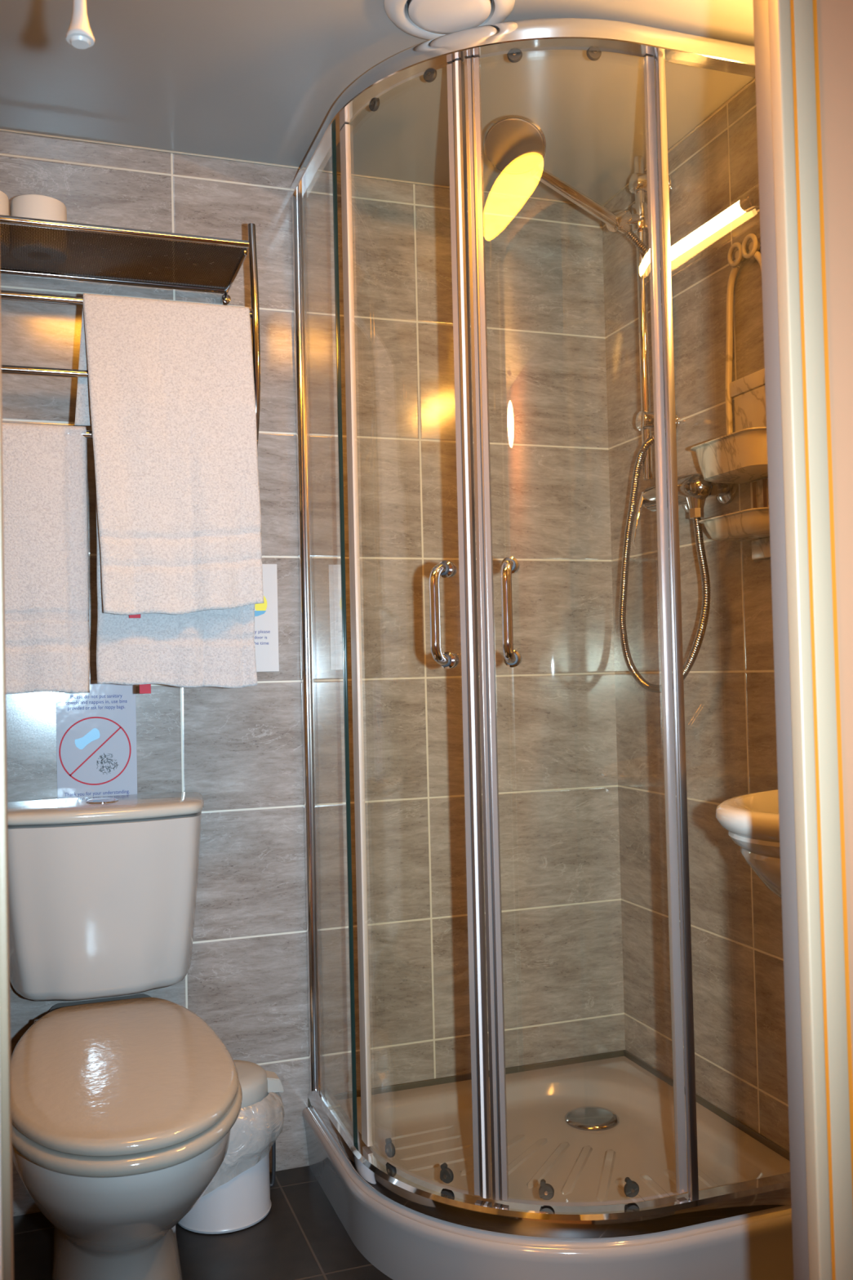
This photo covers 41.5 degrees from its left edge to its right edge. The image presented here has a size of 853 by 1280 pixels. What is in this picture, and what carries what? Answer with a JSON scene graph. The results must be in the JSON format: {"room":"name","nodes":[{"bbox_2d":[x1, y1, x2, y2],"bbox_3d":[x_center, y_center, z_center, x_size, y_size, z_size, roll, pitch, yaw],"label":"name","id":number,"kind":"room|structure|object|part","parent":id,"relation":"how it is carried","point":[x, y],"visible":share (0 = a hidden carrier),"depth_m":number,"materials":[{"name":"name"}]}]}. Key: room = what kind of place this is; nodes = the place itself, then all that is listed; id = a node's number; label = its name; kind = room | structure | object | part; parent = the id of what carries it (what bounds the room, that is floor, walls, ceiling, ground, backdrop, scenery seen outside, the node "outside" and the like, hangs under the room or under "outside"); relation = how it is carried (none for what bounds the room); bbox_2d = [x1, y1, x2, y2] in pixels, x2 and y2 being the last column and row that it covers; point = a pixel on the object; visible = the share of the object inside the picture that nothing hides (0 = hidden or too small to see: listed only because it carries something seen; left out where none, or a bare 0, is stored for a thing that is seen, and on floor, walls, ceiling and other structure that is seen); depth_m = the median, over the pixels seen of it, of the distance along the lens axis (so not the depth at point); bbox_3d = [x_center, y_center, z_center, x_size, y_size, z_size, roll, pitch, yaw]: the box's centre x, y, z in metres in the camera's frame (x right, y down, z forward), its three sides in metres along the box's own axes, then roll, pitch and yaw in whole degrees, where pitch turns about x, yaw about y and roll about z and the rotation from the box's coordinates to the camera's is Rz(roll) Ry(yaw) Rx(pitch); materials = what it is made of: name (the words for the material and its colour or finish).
{"room":"bathroom","nodes":[
{"label":"bathroom","id":0,"kind":"room"},
{"bbox_2d":[13,1165,392,1279],"bbox_3d":[-0.094,1.054,1.582,1.720,0.060,1.445,-1,-2,-19],"label":"floor","id":1,"kind":"structure","parent":0,"point":[301,1237],"depth_m":1.93,"materials":[{"name":"tile"}]},
{"bbox_2d":[7,791,242,1279],"bbox_3d":[-0.477,0.656,1.727,0.385,0.761,0.804,-1,-2,-19],"label":"toilet","id":2,"kind":"object","parent":1,"relation":"on","point":[125,1109],"visible":0.95,"depth_m":1.71,"materials":[{"name":"white ceramic"}]},
{"bbox_3d":[-0.583,0.302,2.014,0.385,0.022,0.210,-1,-2,-19],"label":"cistern lid","id":3,"kind":"part","parent":2,"relation":"part of","materials":[{"name":"grey ceramic"}]},
{"bbox_3d":[-0.450,0.619,1.649,0.314,0.023,0.626,-1,-2,-19],"label":"lid","id":4,"kind":"part","parent":2,"relation":"part of","materials":[{"name":"brown plastic"}]},
{"bbox_3d":[-0.449,0.643,1.648,0.324,0.022,0.636,-1,-2,-19],"label":"seat","id":5,"kind":"part","parent":2,"relation":"part of","materials":[{"name":"brown plastic"}]},
{"bbox_2d":[177,1059,284,1234],"bbox_3d":[-0.365,0.916,2.060,0.210,0.253,0.212,-1,-2,-19],"label":"pedal bin","id":6,"kind":"object","parent":1,"relation":"on","point":[237,1197],"visible":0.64,"depth_m":1.99,"materials":[{"name":"white plastic"}]},
{"bbox_3d":[-0.376,0.814,2.059,0.172,0.047,0.172,-1,-2,-19],"label":"lid","id":7,"kind":"part","parent":6,"relation":"part of","materials":[{"name":"grey plastic"}]},
{"bbox_3d":[-0.286,0.923,2.081,0.013,0.173,0.008,-1,-2,-19],"label":"hinge rod","id":8,"kind":"part","parent":6,"relation":"part of","materials":[{"name":"plastic"}]},
{"bbox_2d":[302,1056,794,1279],"bbox_3d":[0.216,0.967,2.010,0.726,0.122,0.726,-1,-2,-19],"label":"shower tray","id":9,"kind":"object","parent":1,"relation":"on","point":[584,1128],"visible":0.6,"depth_m":1.97,"materials":[{"name":"grey plastic"}]},
{"bbox_2d":[289,17,791,1239],"bbox_3d":[0.124,-0.028,1.893,1.008,1.864,0.383,-2,-2,26],"label":"shower enclosure","id":10,"kind":"object","parent":9,"relation":"on","point":[596,36],"visible":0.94,"depth_m":1.76,"materials":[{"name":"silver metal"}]},
{"bbox_3d":[-0.234,-0.006,2.240,0.007,1.787,0.009,-1,-2,-19],"label":"pane post","id":11,"kind":"part","parent":10,"relation":"part of","materials":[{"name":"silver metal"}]},
{"bbox_3d":[0.022,-0.040,1.758,0.027,0.171,0.051,-2,-2,30],"label":"handle","id":12,"kind":"part","parent":10,"relation":"part of","materials":[{"name":"silver metal"}]},
{"bbox_3d":[0.036,-0.112,1.787,0.025,0.025,0.011,-2,-2,30],"label":"knob","id":13,"kind":"part","parent":10,"relation":"part of","materials":[{"name":"silver metal"}]},
{"bbox_3d":[0.039,0.032,1.783,0.025,0.025,0.011,-2,-2,30],"label":"knob","id":14,"kind":"part","parent":10,"relation":"part of","materials":[{"name":"silver metal"}]},
{"bbox_3d":[0.128,-0.044,1.719,0.042,0.171,0.050,-1,-2,-19],"label":"handle","id":15,"kind":"part","parent":10,"relation":"part of","materials":[{"name":"silver metal"}]},
{"bbox_3d":[0.107,-0.937,1.927,1.008,0.044,0.361,-2,-2,26],"label":"rail","id":16,"kind":"part","parent":10,"relation":"part of","materials":[{"name":"silver metal"}]},
{"bbox_3d":[0.150,0.885,1.878,1.008,0.036,0.361,-2,-2,26],"label":"rail","id":17,"kind":"part","parent":10,"relation":"part of","materials":[{"name":"silver metal"}]},
{"bbox_3d":[0.389,-0.034,1.750,0.013,1.787,0.012,-1,-2,-19],"label":"pane post","id":18,"kind":"part","parent":10,"relation":"part of","materials":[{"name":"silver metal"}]},
{"bbox_2d":[0,131,625,1216],"bbox_3d":[-0.348,0.022,2.264,1.720,2.150,0.060,-1,-2,-19],"label":"wall","id":19,"kind":"structure","parent":0,"point":[241,748],"depth_m":2.33,"materials":[{"name":"tile"}]},
{"bbox_2d":[55,680,137,798],"bbox_3d":[-0.623,0.194,2.128,0.146,0.237,0.002,-1,-2,-19],"label":"notice","id":20,"kind":"object","parent":19,"relation":"attached to","point":[96,756],"visible":0.99,"depth_m":2.13,"materials":[{"name":"grey paper"}]},
{"bbox_2d":[74,728,99,749],"bbox_3d":[-0.640,0.186,2.122,0.046,0.039,0.001,-1,-2,-19],"label":"picture","id":21,"kind":"object","parent":20,"relation":"attached to","point":[93,735],"depth_m":2.12},
{"bbox_2d":[96,753,117,774],"bbox_3d":[-0.604,0.235,2.132,0.041,0.042,0.001,-1,-2,-19],"label":"picture","id":22,"kind":"object","parent":20,"relation":"attached to","point":[100,757],"depth_m":2.13},
{"bbox_2d":[0,214,260,448],"bbox_3d":[-0.654,-0.494,1.996,0.694,0.477,0.274,-1,-2,-19],"label":"towel rack","id":23,"kind":"object","parent":19,"relation":"attached to","point":[174,283],"visible":0.79,"depth_m":2.00,"materials":[{"name":"silver metal"}]},
{"bbox_2d":[0,191,9,255],"bbox_3d":[-0.787,-0.738,1.983,0.096,0.094,0.096,-1,-2,-19],"label":"toilet roll","id":24,"kind":"object","parent":23,"relation":"on","point":[4,202],"visible":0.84,"depth_m":1.97,"materials":[{"name":"grey paper"}]},
{"bbox_2d":[10,194,66,265],"bbox_3d":[-0.699,-0.738,2.029,0.096,0.094,0.096,-1,-2,-19],"label":"toilet roll","id":25,"kind":"object","parent":23,"relation":"on","point":[28,206],"visible":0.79,"depth_m":1.99,"materials":[{"name":"grey paper"}]},
{"bbox_2d":[2,422,89,693],"bbox_3d":[-0.720,-0.127,1.823,0.334,0.460,0.053,-1,-2,-19],"label":"towel","id":26,"kind":"object","parent":23,"relation":"hanging from","point":[45,466],"visible":0.95,"depth_m":1.84,"materials":[{"name":"white fabric"}]},
{"bbox_3d":[-0.700,-0.683,2.106,0.642,0.014,0.014,-1,-2,-19],"label":"rail","id":27,"kind":"part","parent":23,"relation":"part of","materials":[{"name":"silver metal"}]},
{"bbox_3d":[-0.659,-0.691,2.000,0.635,0.002,0.211,-1,-2,-19],"label":"panel","id":28,"kind":"part","parent":23,"relation":"part of","materials":[{"name":"silver metal"}]},
{"bbox_3d":[-0.621,-0.699,1.894,0.658,0.014,0.014,-1,-2,-19],"label":"rail","id":29,"kind":"part","parent":23,"relation":"part of","materials":[{"name":"silver metal"}]},
{"bbox_2d":[74,293,263,617],"bbox_3d":[-0.437,-0.312,1.914,0.306,0.549,0.083,-1,-2,-19],"label":"towel","id":30,"kind":"object","parent":23,"relation":"hanging from","point":[167,397],"visible":1,"depth_m":1.90,"materials":[{"name":"beige fabric"}]},
{"bbox_2d":[96,500,257,693],"bbox_3d":[-0.430,-0.135,1.929,0.268,0.451,0.044,-1,-2,-19],"label":"towel","id":31,"kind":"object","parent":23,"relation":"hanging from","point":[208,647],"visible":0.2,"depth_m":1.91,"materials":[{"name":"white fabric"}]},
{"bbox_2d":[253,564,279,671],"bbox_3d":[-0.368,-0.044,2.226,0.150,0.215,0.002,-1,-2,-19],"label":"notice","id":32,"kind":"object","parent":19,"relation":"attached to","point":[266,616],"visible":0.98,"depth_m":2.24,"materials":[{"name":"grey paper"}]},
{"bbox_2d":[254,595,266,610],"bbox_3d":[-0.330,-0.072,2.240,0.026,0.038,0.001,-1,-2,-19],"label":"picture","id":33,"kind":"object","parent":32,"relation":"attached to","point":[260,606],"depth_m":2.24},
{"bbox_2d":[0,77,755,206],"bbox_3d":[-0.141,-0.983,1.635,1.600,0.004,1.330,-1,-2,-19],"label":"trim","id":34,"kind":"structure","parent":19,"relation":"attached to","point":[753,80],"depth_m":2.23,"materials":[{"name":"beige plastic"}]},
{"bbox_2d":[307,1049,790,1160],"bbox_3d":[0.220,0.905,2.018,0.715,0.022,0.720,-1,-2,-19],"label":"trim","id":35,"kind":"structure","parent":19,"relation":"attached to","point":[777,1148],"depth_m":2.31,"materials":[{"name":"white plastic"}]},
{"bbox_2d":[0,0,755,204],"bbox_3d":[-0.141,-1.010,1.636,1.600,0.050,1.330,-1,-2,-19],"label":"ceiling","id":36,"kind":"structure","parent":0,"point":[250,80],"depth_m":1.98,"materials":[{"name":"paint"}]},
{"bbox_2d":[65,0,94,48],"bbox_3d":[-0.326,-0.774,1.048,0.044,0.444,0.044,-1,-2,-19],"label":"pull cord","id":37,"kind":"object","parent":36,"relation":"hanging from","point":[79,35],"visible":1,"depth_m":1.04,"materials":[{"name":"grey plastic"}]},
{"bbox_2d":[384,0,515,39],"bbox_3d":[0.036,-0.976,1.736,0.202,0.021,0.202,-1,-2,-19],"label":"ceiling vent","id":38,"kind":"object","parent":36,"relation":"in","point":[427,20],"visible":0.84,"depth_m":1.74,"materials":[{"name":"grey plastic"}]},
{"bbox_2d":[602,80,790,1151],"bbox_3d":[0.665,-0.012,1.884,0.060,2.150,1.330,-1,-2,-19],"label":"wall","id":39,"kind":"structure","parent":0,"point":[736,922],"depth_m":2.16,"materials":[{"name":"tile"}]},
{"bbox_2d":[605,155,680,479],"bbox_3d":[0.423,-0.641,2.226,0.158,0.647,0.054,-1,-2,-28],"label":"slide rail","id":40,"kind":"object","parent":39,"relation":"attached to","point":[637,185],"visible":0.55,"depth_m":2.23,"materials":[{"name":"silver metal"}]},
{"bbox_2d":[483,115,629,233],"bbox_3d":[0.267,-0.858,2.072,0.372,0.115,0.106,0,-2,-36],"label":"shower","id":41,"kind":"object","parent":40,"relation":"attached to","point":[514,144],"visible":0.98,"depth_m":2.00,"materials":[{"name":"silver metal"}]},
{"bbox_3d":[0.156,-0.873,1.990,0.098,0.062,0.094,-1,-2,-19],"label":"spray plate","id":42,"kind":"part","parent":41,"relation":"part of","materials":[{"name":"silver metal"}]},
{"bbox_3d":[0.294,-0.828,2.121,0.273,0.056,0.024,0,-2,-44],"label":"handle","id":43,"kind":"part","parent":41,"relation":"part of","materials":[{"name":"silver metal"}]},
{"bbox_2d":[632,473,737,544],"bbox_3d":[0.480,-0.249,2.126,0.120,0.120,0.204,-1,-2,-19],"label":"shower mixer","id":44,"kind":"object","parent":39,"relation":"attached to","point":[693,489],"visible":0.76,"depth_m":2.06,"materials":[{"name":"silver metal"}]},
{"bbox_3d":[0.428,-0.242,2.200,0.074,0.113,0.029,-1,-2,-26],"label":"lever","id":45,"kind":"part","parent":44,"relation":"part of","materials":[{"name":"silver metal"}]},
{"bbox_2d":[618,230,711,693],"bbox_3d":[0.457,-0.355,2.171,0.075,0.912,0.316,-1,-2,-19],"label":"shower hose","id":46,"kind":"object","parent":44,"relation":"hanging from","point":[700,544],"visible":0.7,"depth_m":2.22,"materials":[{"name":"silver metal"}]},
{"bbox_2d":[686,496,706,519],"bbox_3d":[0.494,-0.244,2.060,0.040,0.044,0.040,-1,-2,-19],"label":"outlet","id":47,"kind":"object","parent":44,"relation":"attached to","point":[695,504],"depth_m":2.05,"materials":[{"name":"silver metal"}]},
{"bbox_2d":[690,233,770,559],"bbox_3d":[0.545,-0.429,1.953,0.106,0.574,0.205,-1,-2,-19],"label":"shower caddy","id":48,"kind":"object","parent":39,"relation":"attached to","point":[740,456],"visible":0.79,"depth_m":1.97,"materials":[{"name":"plastic"}]},
{"bbox_2d":[690,426,768,484],"bbox_3d":[0.546,-0.316,1.948,0.102,0.062,0.202,-1,-2,-19],"label":"tray","id":49,"kind":"object","parent":48,"relation":"on","point":[740,456],"depth_m":1.92,"materials":[{"name":"plastic"}]},
{"bbox_2d":[698,506,769,542],"bbox_3d":[0.553,-0.197,1.942,0.095,0.036,0.194,-1,-2,-19],"label":"tray","id":50,"kind":"object","parent":48,"relation":"on","point":[750,524],"depth_m":1.92,"materials":[{"name":"plastic"}]},
{"bbox_3d":[0.574,-0.512,2.001,0.015,0.337,0.140,-1,-2,-19],"label":"frame","id":51,"kind":"part","parent":48,"relation":"part of","materials":[{"name":"plastic"}]},
{"bbox_3d":[0.584,-0.394,1.991,0.008,0.100,0.120,-1,-2,-19],"label":"panel","id":52,"kind":"part","parent":48,"relation":"part of","materials":[{"name":"plastic"}]},
{"bbox_3d":[0.604,-0.250,1.938,0.010,0.068,0.142,-1,-2,-19],"label":"slotted panel","id":53,"kind":"part","parent":48,"relation":"part of","materials":[{"name":"plastic"}]},
{"bbox_3d":[0.600,-0.162,1.951,0.010,0.036,0.110,-1,-2,-19],"label":"mounting plate","id":54,"kind":"part","parent":48,"relation":"part of","materials":[{"name":"plastic"}]},
{"bbox_2d":[715,789,782,898],"bbox_3d":[0.569,0.253,1.480,0.388,0.304,0.428,-1,-2,-19],"label":"basin","id":55,"kind":"object","parent":39,"relation":"attached to","point":[752,820],"visible":0.41,"depth_m":1.42,"materials":[{"name":"grey ceramic"}]},
{"bbox_2d":[817,0,852,1071],"bbox_3d":[-0.308,-0.144,0.786,4.100,2.300,0.006,-1,-2,-19],"label":"wall","id":56,"kind":"structure","parent":0,"point":[834,17],"depth_m":1.03,"materials":[{"name":"paint"}]},
{"bbox_2d":[768,0,832,1279],"bbox_3d":[0.330,-0.003,0.994,0.014,2.000,0.016,-1,-2,-19],"label":"trim","id":57,"kind":"structure","parent":56,"relation":"attached to","point":[780,11],"depth_m":0.99,"materials":[{"name":"beige paint"}]},
{"bbox_2d":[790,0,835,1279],"bbox_3d":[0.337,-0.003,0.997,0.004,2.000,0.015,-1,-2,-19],"label":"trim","id":58,"kind":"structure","parent":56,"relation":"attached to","point":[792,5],"depth_m":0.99,"materials":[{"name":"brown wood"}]},
{"bbox_2d":[793,0,852,1279],"bbox_3d":[0.349,-0.003,1.000,0.021,2.000,0.016,-1,-2,-19],"label":"trim","id":59,"kind":"structure","parent":56,"relation":"attached to","point":[803,9],"depth_m":0.99,"materials":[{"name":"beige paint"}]},
{"bbox_3d":[0.108,-0.149,0.961,1.720,2.300,0.049,-1,-2,-19],"label":"wall","id":60,"kind":"structure","parent":0,"visible":0},
{"bbox_2d":[0,1100,2,1279],"bbox_3d":[-0.318,0.007,0.797,0.024,2.000,0.067,-1,-2,-19],"label":"trim","id":61,"kind":"structure","parent":60,"relation":"attached to","point":[1,1224],"depth_m":0.76,"materials":[{"name":"grey paint"}]},
{"bbox_2d":[0,297,13,1279],"bbox_3d":[-0.307,0.012,0.809,0.007,1.990,0.051,-1,-2,-19],"label":"trim","id":62,"kind":"structure","parent":60,"relation":"attached to","point":[5,1026],"depth_m":0.78,"materials":[{"name":"beige paint"}]},
{"bbox_2d":[752,0,809,1279],"bbox_3d":[0.332,0.005,1.014,0.030,1.985,0.023,-1,-2,-19],"label":"door frame","id":63,"kind":"structure","parent":60,"relation":"in","point":[761,11],"depth_m":1.01,"materials":[{"name":"beige"}]}
]}

